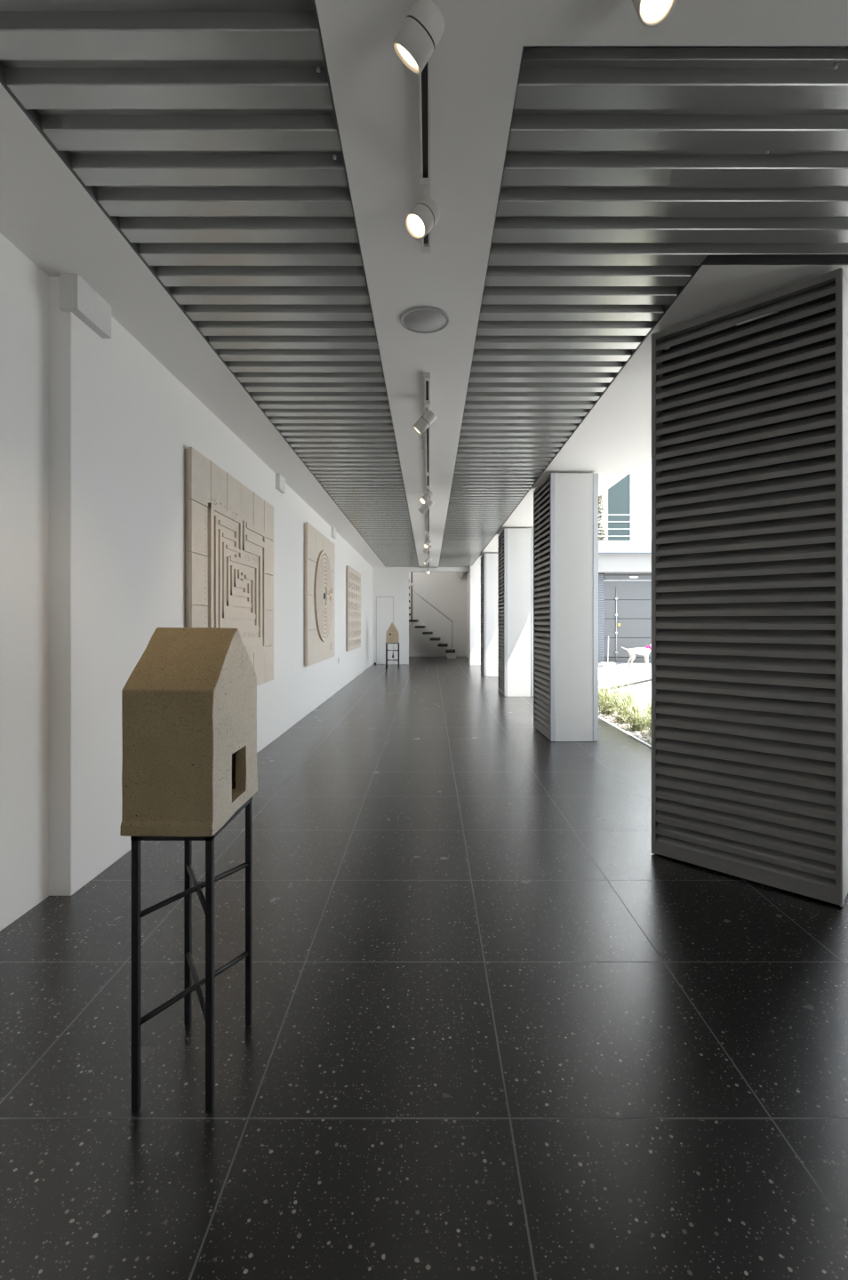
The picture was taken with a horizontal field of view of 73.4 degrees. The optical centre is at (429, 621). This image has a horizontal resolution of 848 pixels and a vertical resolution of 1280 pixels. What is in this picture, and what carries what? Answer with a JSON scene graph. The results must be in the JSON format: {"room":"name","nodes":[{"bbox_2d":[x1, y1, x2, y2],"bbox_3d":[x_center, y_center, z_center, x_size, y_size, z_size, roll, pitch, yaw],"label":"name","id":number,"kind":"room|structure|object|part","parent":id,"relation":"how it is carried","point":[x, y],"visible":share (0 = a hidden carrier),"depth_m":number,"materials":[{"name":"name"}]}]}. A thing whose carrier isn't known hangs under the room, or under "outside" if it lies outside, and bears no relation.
{"room":"museum","nodes":[
{"label":"museum","id":0,"kind":"room"},
{"bbox_2d":[0,232,48,930],"bbox_3d":[-2.000,-0.200,-0.155,0.400,3.000,5.690,0,0,0],"label":"wall","id":1,"kind":"structure","parent":0,"point":[24,287],"depth_m":2.51,"materials":[{"name":"white paint"}]},
{"bbox_2d":[48,276,372,895],"bbox_3d":[-1.948,-1.700,11.945,0.505,6.000,18.510,0,0,0],"label":"wall","id":2,"kind":"structure","parent":0,"point":[122,427],"depth_m":3.10,"materials":[{"name":"white paint"}]},
{"bbox_2d":[59,273,111,338],"bbox_3d":[-1.692,-1.552,2.808,0.087,0.175,0.285,0,0,0],"label":"trim","id":3,"kind":"structure","parent":2,"relation":"attached to","point":[76,296],"depth_m":2.74,"materials":[{"name":"white paint"}]},
{"bbox_2d":[185,447,273,685],"bbox_3d":[-1.653,-0.297,4.964,0.075,1.822,2.067,0,0,0],"label":"wall art panel","id":4,"kind":"object","parent":2,"relation":"attached to","point":[229,528],"visible":0.9,"depth_m":4.59,"materials":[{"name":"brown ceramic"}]},
{"bbox_2d":[275,473,285,493],"bbox_3d":[-1.674,-1.552,6.395,0.052,0.175,0.250,0,0,0],"label":"trim","id":5,"kind":"structure","parent":2,"relation":"attached to","point":[280,480],"depth_m":6.31,"materials":[{"name":"white paint"}]},
{"bbox_2d":[304,521,334,666],"bbox_3d":[-1.643,-0.366,8.755,0.093,1.944,2.187,0,0,0],"label":"wall art panel","id":6,"kind":"object","parent":2,"relation":"attached to","point":[318,549],"visible":1,"depth_m":8.28,"materials":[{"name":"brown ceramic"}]},
{"bbox_2d":[331,527,335,538],"bbox_3d":[-1.674,-1.552,9.945,0.052,0.175,0.250,0,0,0],"label":"trim","id":7,"kind":"structure","parent":2,"relation":"attached to","point":[333,530],"depth_m":9.82,"materials":[{"name":"white paint"}]},
{"bbox_2d":[346,565,360,651],"bbox_3d":[-1.660,-0.263,12.619,0.060,1.751,2.097,0,0,0],"label":"plaque","id":8,"kind":"object","parent":2,"relation":"attached to","point":[353,577],"visible":1,"depth_m":12.28,"materials":[{"name":"brown ceramic"}]},
{"bbox_2d":[0,656,847,1279],"bbox_3d":[0.250,1.360,9.100,4.900,0.120,24.200,0,0,0],"label":"floor","id":9,"kind":"structure","parent":0,"point":[495,1032],"depth_m":1.76,"materials":[{"name":"black tile"}]},
{"bbox_2d":[130,796,252,1112],"bbox_3d":[-0.682,0.931,1.676,0.214,0.738,0.344,0,0,0],"label":"stand","id":10,"kind":"object","parent":9,"relation":"on","point":[207,1004],"visible":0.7,"depth_m":1.52,"materials":[{"name":"black metal"}]},
{"bbox_3d":[-0.780,0.931,1.513,0.018,0.738,0.018,0,0,0],"label":"leg","id":11,"kind":"part","parent":10,"relation":"part of","materials":[{"name":"black metal"}]},
{"bbox_3d":[-0.780,0.931,1.839,0.018,0.738,0.018,0,0,0],"label":"leg","id":12,"kind":"part","parent":10,"relation":"part of","materials":[{"name":"black metal"}]},
{"bbox_2d":[120,627,257,836],"bbox_3d":[-0.687,0.291,1.684,0.246,0.545,0.403,0,0,0],"label":"house","id":13,"kind":"object","parent":10,"relation":"on","point":[189,699],"visible":1,"depth_m":1.49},
{"bbox_3d":[-0.682,0.571,1.676,0.214,0.018,0.344,0,0,0],"label":"frame","id":14,"kind":"part","parent":10,"relation":"part of","materials":[{"name":"black metal"}]},
{"bbox_3d":[-0.584,0.931,1.513,0.018,0.738,0.018,0,0,0],"label":"leg","id":15,"kind":"part","parent":10,"relation":"part of","materials":[{"name":"black metal"}]},
{"bbox_3d":[-0.584,0.931,1.839,0.018,0.738,0.018,0,0,0],"label":"leg","id":16,"kind":"part","parent":10,"relation":"part of","materials":[{"name":"black metal"}]},
{"bbox_2d":[385,642,399,669],"bbox_3d":[-1.010,0.946,15.650,0.350,0.709,0.324,0,0,0],"label":"stand","id":17,"kind":"object","parent":9,"relation":"on","point":[387,650],"visible":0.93,"depth_m":15.49,"materials":[{"name":"black metal"}]},
{"bbox_2d":[385,622,399,642],"bbox_3d":[-1.010,0.305,15.648,0.344,0.575,0.347,0,0,0],"label":"house","id":18,"kind":"object","parent":17,"relation":"on","point":[392,635],"visible":0.96,"depth_m":15.48,"materials":[{"name":"brown"}]},
{"bbox_2d":[408,572,455,658],"bbox_3d":[-0.231,-1.000,19.395,2.338,4.600,2.710,0,0,0],"label":"staircase","id":19,"kind":"structure","parent":9,"relation":"on","point":[450,653],"depth_m":19.80,"materials":[{"name":"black metal"}]},
{"bbox_3d":[-0.600,-1.675,19.450,0.044,3.250,0.044,0,0,0],"label":"upright post","id":20,"kind":"part","parent":19,"relation":"part of","materials":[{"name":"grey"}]},
{"bbox_3d":[0.123,-0.031,19.760,1.410,2.103,0.032,0,0,0],"label":"handrail","id":21,"kind":"part","parent":19,"relation":"part of","materials":[{"name":"grey metal"}]},
{"bbox_2d":[480,553,497,676],"bbox_3d":[1.548,-0.168,13.830,0.522,2.927,0.872,0,0,0],"label":"panel","id":22,"kind":"object","parent":9,"relation":"on","point":[489,562],"visible":0.53,"depth_m":13.40,"materials":[{"name":"grey paint"}]},
{"bbox_3d":[1.317,-0.153,13.399,0.052,2.894,0.010,0,0,0],"label":"corner post","id":23,"kind":"part","parent":22,"relation":"part of","materials":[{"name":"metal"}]},
{"bbox_3d":[1.548,-0.152,13.409,0.412,2.896,0.021,0,0,0],"label":"panel","id":24,"kind":"part","parent":22,"relation":"part of","materials":[{"name":"white paint"}]},
{"bbox_2d":[497,528,533,696],"bbox_3d":[1.550,-0.168,10.220,0.522,2.927,0.872,0,0,0],"label":"column","id":25,"kind":"structure","parent":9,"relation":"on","point":[515,545],"depth_m":9.79,"materials":[{"name":"grey paint"}]},
{"bbox_3d":[1.550,-0.152,10.640,0.412,2.896,0.021,0,0,0],"label":"panel","id":26,"kind":"part","parent":25,"relation":"part of","materials":[{"name":"black metal"}]},
{"bbox_3d":[1.319,-0.153,9.789,0.052,2.894,0.010,0,0,0],"label":"corner post","id":27,"kind":"part","parent":25,"relation":"part of","materials":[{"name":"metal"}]},
{"bbox_3d":[1.550,-0.152,9.800,0.412,2.896,0.021,0,0,0],"label":"panel","id":28,"kind":"part","parent":25,"relation":"part of","materials":[{"name":"white paint"}]},
{"bbox_3d":[1.781,-0.153,9.789,0.052,2.894,0.010,0,0,0],"label":"corner post","id":29,"kind":"part","parent":25,"relation":"part of","materials":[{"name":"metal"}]},
{"bbox_2d":[533,472,598,741],"bbox_3d":[1.553,-0.168,6.575,0.522,2.927,0.872,0,0,-2],"label":"column","id":30,"kind":"structure","parent":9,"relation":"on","point":[565,505],"depth_m":6.15,"materials":[{"name":"grey paint"}]},
{"bbox_3d":[1.540,-0.152,6.995,0.412,2.896,0.021,0,0,-2],"label":"panel","id":31,"kind":"part","parent":30,"relation":"part of","materials":[{"name":"black metal"}]},
{"bbox_3d":[1.313,-1.583,6.568,0.040,0.035,0.856,0,0,-2],"label":"rail","id":32,"kind":"part","parent":30,"relation":"part of","materials":[{"name":"grey metal"}]},
{"bbox_3d":[1.313,1.266,6.568,0.040,0.043,0.856,0,0,-2],"label":"rail","id":33,"kind":"part","parent":30,"relation":"part of","materials":[{"name":"grey metal"}]},
{"bbox_3d":[1.335,-0.153,6.137,0.052,2.894,0.010,0,0,-2],"label":"corner post","id":34,"kind":"part","parent":30,"relation":"part of","materials":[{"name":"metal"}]},
{"bbox_3d":[1.566,-0.152,6.155,0.412,2.896,0.021,0,0,-2],"label":"panel","id":35,"kind":"part","parent":30,"relation":"part of","materials":[{"name":"white paint"}]},
{"bbox_3d":[1.797,-0.153,6.151,0.052,2.894,0.010,0,0,-2],"label":"corner post","id":36,"kind":"part","parent":30,"relation":"part of","materials":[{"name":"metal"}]},
{"bbox_2d":[598,715,651,748],"bbox_3d":[2.290,1.364,9.550,0.040,0.152,14.500,0,0,0],"label":"trim","id":37,"kind":"structure","parent":9,"relation":"attached to","point":[599,717],"depth_m":6.58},
{"bbox_2d":[651,267,847,906],"bbox_3d":[1.729,-0.168,3.058,0.872,2.927,0.527,0,0,44],"label":"panel","id":38,"kind":"object","parent":9,"relation":"on","point":[749,398],"visible":1,"depth_m":2.83,"materials":[{"name":"grey metal"}]},
{"bbox_3d":[1.260,-0.153,3.190,0.010,2.894,0.052,0,0,44],"label":"corner post","id":39,"kind":"part","parent":38,"relation":"part of","materials":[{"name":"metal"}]},
{"bbox_3d":[1.426,-0.152,3.350,0.021,2.896,0.412,0,0,44],"label":"panel","id":40,"kind":"part","parent":38,"relation":"part of","materials":[{"name":"black metal"}]},
{"bbox_3d":[1.565,-1.583,2.886,0.856,0.035,0.040,0,0,44],"label":"rail","id":41,"kind":"part","parent":38,"relation":"part of","materials":[{"name":"black metal"}]},
{"bbox_3d":[1.565,1.266,2.886,0.856,0.043,0.040,0,0,44],"label":"rail","id":42,"kind":"part","parent":38,"relation":"part of","materials":[{"name":"grey metal"}]},
{"bbox_3d":[1.731,-1.589,3.060,0.820,0.018,0.420,0,0,44],"label":"plate","id":43,"kind":"part","parent":38,"relation":"part of","materials":[{"name":"black metal"}]},
{"bbox_3d":[1.884,-0.153,2.595,0.010,2.894,0.052,0,0,44],"label":"corner post","id":44,"kind":"part","parent":38,"relation":"part of","materials":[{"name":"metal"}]},
{"bbox_3d":[2.036,-0.152,2.770,0.021,2.896,0.412,0,0,44],"label":"panel","id":45,"kind":"part","parent":38,"relation":"part of","materials":[{"name":"grey metal"}]},
{"bbox_2d":[0,0,847,567],"bbox_3d":[0.325,-1.675,7.100,5.050,0.090,20.200,0,0,0],"label":"ceiling","id":46,"kind":"structure","parent":0,"point":[46,212],"depth_m":2.24,"materials":[{"name":"white paint"}]},
{"bbox_2d":[0,0,847,567],"bbox_3d":[0.454,-1.676,7.000,3.513,0.088,20.000,0,0,0],"label":"trim","id":47,"kind":"structure","parent":46,"relation":"attached to","point":[33,115],"depth_m":2.60,"materials":[{"name":"grey metal"}]},
{"bbox_2d":[418,56,431,253],"bbox_3d":[-0.014,-1.611,1.875,0.040,0.037,1.174,0,0,0],"label":"track","id":48,"kind":"object","parent":46,"relation":"attached to","point":[425,76],"visible":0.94,"depth_m":1.84,"materials":[{"name":"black metal"}]},
{"bbox_2d":[392,0,444,74],"bbox_3d":[-0.034,-1.516,1.456,0.138,0.159,0.120,0,0,30],"label":"track spotlight","id":49,"kind":"object","parent":48,"relation":"hanging from","point":[421,30],"visible":1,"depth_m":1.44,"materials":[{"name":"white metal"}]},
{"bbox_2d":[404,177,439,239],"bbox_3d":[-0.026,-1.511,2.109,0.132,0.171,0.127,0,0,0],"label":"track spotlight","id":50,"kind":"object","parent":48,"relation":"hanging from","point":[425,215],"visible":1,"depth_m":2.08,"materials":[{"name":"white metal"}]},
{"bbox_2d":[400,305,449,333],"bbox_3d":[-0.024,-1.627,3.075,0.268,0.013,0.268,0,0,0],"label":"ceiling speaker","id":51,"kind":"object","parent":46,"relation":"attached to","point":[422,319],"visible":1,"depth_m":3.06},
{"bbox_2d":[424,372,430,473],"bbox_3d":[-0.014,-1.611,4.945,0.040,0.037,2.434,0,0,0],"label":"track","id":52,"kind":"object","parent":46,"relation":"attached to","point":[427,375],"visible":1,"depth_m":4.75,"materials":[{"name":"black metal"}]},
{"bbox_2d":[412,400,436,434],"bbox_3d":[-0.035,-1.485,4.168,0.174,0.223,0.126,0,0,0],"label":"track spotlight","id":53,"kind":"object","parent":52,"relation":"hanging from","point":[428,417],"visible":1,"depth_m":4.14,"materials":[{"name":"white metal"}]},
{"bbox_2d":[425,473,430,534],"bbox_3d":[-0.014,-1.611,8.285,0.040,0.037,4.154,0,0,0],"label":"track","id":54,"kind":"object","parent":46,"relation":"attached to","point":[427,475],"visible":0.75,"depth_m":8.30,"materials":[{"name":"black metal"}]},
{"bbox_2d":[418,498,433,513],"bbox_3d":[-0.045,-1.484,7.238,0.208,0.225,0.120,0,0,25],"label":"track spotlight","id":55,"kind":"object","parent":54,"relation":"hanging from","point":[423,508],"visible":0.8,"depth_m":7.22,"materials":[{"name":"white metal"}]},
{"bbox_2d":[419,485,433,504],"bbox_3d":[-0.024,-1.487,6.716,0.180,0.218,0.116,0,0,-36],"label":"track spotlight","id":56,"kind":"object","parent":54,"relation":"hanging from","point":[429,494],"visible":1,"depth_m":6.70,"materials":[{"name":"white metal"}]},
{"bbox_2d":[632,0,676,27],"bbox_3d":[0.546,-1.548,1.389,0.092,0.164,0.130,0,0,0],"label":"track spotlight","id":57,"kind":"object","parent":46,"relation":"hanging from","point":[652,13],"visible":1,"depth_m":1.38,"materials":[{"name":"white metal"}]},
{"bbox_3d":[-0.014,-1.612,13.750,0.040,0.037,6.324,0,0,0],"label":"track","id":58,"kind":"object","parent":46,"relation":"attached to","visible":0},
{"bbox_2d":[422,544,431,552],"bbox_3d":[-0.045,-1.483,11.421,0.207,0.226,0.118,0,0,30],"label":"track spotlight","id":59,"kind":"object","parent":58,"relation":"hanging from","point":[425,550],"visible":0.66,"depth_m":11.41,"materials":[{"name":"white metal"}]},
{"bbox_2d":[424,536,431,548],"bbox_3d":[-0.021,-1.486,10.747,0.106,0.220,0.178,0,0,40],"label":"track spotlight","id":60,"kind":"object","parent":58,"relation":"hanging from","point":[428,542],"visible":1,"depth_m":10.72,"materials":[{"name":"white metal"}]},
{"bbox_2d":[424,554,431,564],"bbox_3d":[-0.040,-1.480,13.707,0.202,0.231,0.123,0,0,0],"label":"track spotlight","id":61,"kind":"object","parent":58,"relation":"hanging from","point":[429,558],"visible":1,"depth_m":13.68,"materials":[{"name":"white metal"}]},
{"bbox_2d":[372,566,480,665],"bbox_3d":[0.025,-0.550,17.110,4.450,3.700,0.620,0,0,0],"label":"wall","id":62,"kind":"structure","parent":0,"point":[387,581],"depth_m":17.20,"materials":[{"name":"white paint"}]},
{"bbox_2d":[376,596,393,663],"bbox_3d":[-1.345,0.278,17.189,0.534,2.045,0.022,0,0,0],"label":"door","id":63,"kind":"structure","parent":62,"relation":"in","point":[384,604],"depth_m":17.19,"materials":[{"name":"white paint"}]},
{"bbox_2d":[408,572,466,656],"bbox_3d":[0.000,-1.700,21.000,4.400,6.000,0.200,0,0,0],"label":"wall","id":64,"kind":"structure","parent":0,"point":[446,592],"depth_m":20.90,"materials":[{"name":"white paint"}]},
{"bbox_2d":[412,655,466,656],"bbox_3d":[0.380,1.275,20.891,2.000,0.050,0.018,0,0,0],"label":"baseboard","id":65,"kind":"structure","parent":64,"relation":"attached to","point":[412,655],"depth_m":20.88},
{"bbox_2d":[466,572,468,657],"bbox_3d":[1.490,-1.700,19.160,0.220,6.000,3.480,0,0,0],"label":"wall","id":66,"kind":"structure","parent":0,"point":[467,572],"depth_m":20.30,"materials":[{"name":"white paint"}]},
{"bbox_2d":[456,572,465,579],"bbox_3d":[1.165,-1.755,20.550,0.430,0.450,0.700,0,0,0],"label":"trim","id":67,"kind":"structure","parent":66,"relation":"attached to","point":[460,574],"depth_m":20.65,"materials":[{"name":"white paint"}]},
{"bbox_2d":[598,457,651,540],"bbox_3d":[9.700,-5.290,17.700,12.600,5.820,0.300,0,0,0],"label":"wall","id":68,"kind":"structure","parent":0,"point":[642,476],"depth_m":17.55,"materials":[{"name":"white paint"}]},
{"bbox_2d":[605,471,632,540],"bbox_3d":[5.855,-3.745,17.530,0.830,2.710,0.060,0,0,0],"label":"window","id":69,"kind":"structure","parent":68,"relation":"in","point":[619,498],"depth_m":17.52,"materials":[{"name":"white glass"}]},
{"bbox_2d":[598,540,651,553],"bbox_3d":[9.300,-2.200,17.450,13.400,0.360,1.400,0,0,0],"label":"trim","id":70,"kind":"structure","parent":68,"relation":"attached to","point":[604,547],"depth_m":16.75,"materials":[{"name":"white paint"}]},
{"bbox_2d":[598,494,605,540],"bbox_3d":[4.999,-3.369,17.228,0.679,2.018,0.450,0,0,0],"label":"shrub","id":71,"kind":"object","parent":70,"relation":"on","point":[600,498],"visible":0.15,"depth_m":17.16,"materials":[{"name":"green plant"}]},
{"bbox_2d":[598,514,651,536],"bbox_3d":[8.350,-2.780,16.850,8.340,0.800,0.040,0,0,0],"label":"balcony railing","id":72,"kind":"object","parent":70,"relation":"on","point":[598,515],"visible":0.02,"depth_m":16.84,"materials":[{"name":"white metal"}]},
{"bbox_2d":[598,663,651,713],"bbox_3d":[14.000,1.390,1.950,52.000,0.140,31.900,0,0,0],"label":"courtyard","id":73,"kind":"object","parent":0,"point":[636,673],"depth_m":13.30,"materials":[{"name":"concrete"}]},
{"bbox_2d":[598,573,604,663],"bbox_3d":[5.070,-0.090,17.445,0.560,2.780,0.150,0,0,0],"label":"screen","id":74,"kind":"object","parent":73,"relation":"on","point":[601,593],"visible":0.33,"depth_m":17.38,"materials":[{"name":"grey metal"}]},
{"bbox_2d":[600,636,615,665],"bbox_3d":[5.350,0.885,17.050,0.390,0.870,0.160,0,0,0],"label":"stand","id":75,"kind":"object","parent":73,"relation":"on","point":[607,663],"visible":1,"depth_m":16.97,"materials":[{"name":"white metal"}]},
{"bbox_2d":[598,708,651,742],"bbox_3d":[2.630,1.315,7.950,0.640,0.030,7.100,0,0,0],"label":"planting bed","id":76,"kind":"object","parent":73,"relation":"on","point":[612,720],"visible":0.07,"depth_m":7.11,"materials":[{"name":"white gravel"}]},
{"bbox_2d":[598,679,615,706],"bbox_3d":[2.522,1.061,8.613,0.874,0.479,1.060,0,0,0],"label":"clump","id":77,"kind":"object","parent":76,"relation":"on","point":[603,687],"visible":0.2,"depth_m":8.56,"materials":[{"name":"green plant"}]},
{"bbox_2d":[598,678,637,714],"bbox_3d":[2.537,1.050,7.926,1.051,0.501,0.955,0,0,37],"label":"clump","id":78,"kind":"object","parent":76,"relation":"on","point":[604,710],"visible":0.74,"depth_m":7.92,"materials":[{"name":"green plant"}]},
{"bbox_2d":[598,691,647,723],"bbox_3d":[2.473,1.088,7.215,0.988,0.423,0.867,0,0,0],"label":"clump","id":79,"kind":"object","parent":76,"relation":"on","point":[624,708],"visible":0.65,"depth_m":7.23,"materials":[{"name":"green plant"}]},
{"bbox_2d":[598,677,647,711],"bbox_3d":[2.732,1.024,8.155,1.207,0.552,1.102,0,0,0],"label":"clump","id":80,"kind":"object","parent":76,"relation":"on","point":[626,692],"visible":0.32,"depth_m":8.18,"materials":[{"name":"green plant"}]},
{"bbox_2d":[598,680,648,712],"bbox_3d":[2.690,1.046,7.589,1.014,0.509,1.040,0,0,-31],"label":"clump","id":81,"kind":"object","parent":76,"relation":"on","point":[631,692],"visible":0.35,"depth_m":7.61,"materials":[{"name":"plant"}]},
{"bbox_2d":[598,706,651,744],"bbox_3d":[2.632,1.292,7.952,0.665,0.034,6.936,0,0,0],"label":"gravel","id":82,"kind":"object","parent":76,"relation":"on","point":[636,733],"visible":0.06,"depth_m":6.82,"materials":[{"name":"white gravel"}]},
{"bbox_2d":[606,699,650,731],"bbox_3d":[2.461,1.119,6.775,0.675,0.362,0.772,0,0,-14],"label":"clump","id":83,"kind":"object","parent":76,"relation":"on","point":[639,728],"visible":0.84,"depth_m":6.74,"materials":[{"name":"green plant"}]},
{"bbox_2d":[624,687,651,727],"bbox_3d":[2.744,1.058,6.910,0.869,0.484,1.081,0,0,0],"label":"clump","id":84,"kind":"object","parent":76,"relation":"on","point":[648,704],"visible":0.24,"depth_m":6.96,"materials":[{"name":"plant"}]},
{"bbox_2d":[626,700,651,735],"bbox_3d":[2.564,1.090,6.458,0.880,0.420,0.997,0,0,0],"label":"clump","id":85,"kind":"object","parent":76,"relation":"on","point":[649,720],"visible":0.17,"depth_m":6.51,"materials":[{"name":"green plant"}]},
{"bbox_2d":[622,643,651,666],"bbox_3d":[6.148,0.966,16.550,1.129,0.698,0.252,0,0,0],"label":"dog","id":86,"kind":"object","parent":73,"relation":"on","point":[645,651],"visible":0.91,"depth_m":16.47},
{"bbox_2d":[598,553,651,573],"bbox_3d":[9.300,-1.750,17.575,13.400,0.540,1.150,0,0,0],"label":"lintel","id":87,"kind":"object","parent":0,"point":[607,563],"depth_m":17.00,"materials":[{"name":"grey"}]},
{"bbox_2d":[489,46,847,255],"bbox_3d":[0.325,-2.020,7.000,5.050,0.600,20.400,0,0,0],"label":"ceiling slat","id":88,"kind":"structure","parent":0,"point":[524,46],"depth_m":1.71,"materials":[{"name":"grey metal"}]},
{"bbox_3d":[9.150,-0.100,17.700,13.700,2.800,0.300,0,0,0],"label":"wall","id":89,"kind":"structure","parent":0,"visible":0},
{"bbox_2d":[603,572,651,663],"bbox_3d":[7.280,-0.110,17.425,3.840,2.780,0.190,0,0,0],"label":"garage door","id":90,"kind":"structure","parent":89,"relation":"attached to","point":[628,596],"depth_m":17.42,"materials":[{"name":"grey paint"}]},
{"bbox_3d":[7.280,-1.380,17.440,3.840,0.240,0.160,0,0,0],"label":"header rail","id":91,"kind":"part","parent":90,"relation":"part of","materials":[{"name":"grey metal"}]},
{"bbox_3d":[7.280,-0.955,17.450,3.840,0.574,0.060,0,0,0],"label":"gate panel","id":92,"kind":"part","parent":90,"relation":"part of","materials":[{"name":"grey paint"}]},
{"bbox_3d":[7.280,-0.370,17.450,3.840,0.564,0.060,0,0,0],"label":"gate panel","id":93,"kind":"part","parent":90,"relation":"part of","materials":[{"name":"grey paint"}]},
{"bbox_3d":[7.280,0.210,17.450,3.840,0.564,0.060,0,0,0],"label":"gate panel","id":94,"kind":"part","parent":90,"relation":"part of","materials":[{"name":"grey paint"}]},
{"bbox_3d":[7.280,0.800,17.450,3.840,0.584,0.060,0,0,0],"label":"gate panel","id":95,"kind":"part","parent":90,"relation":"part of","materials":[{"name":"grey paint"}]}
]}

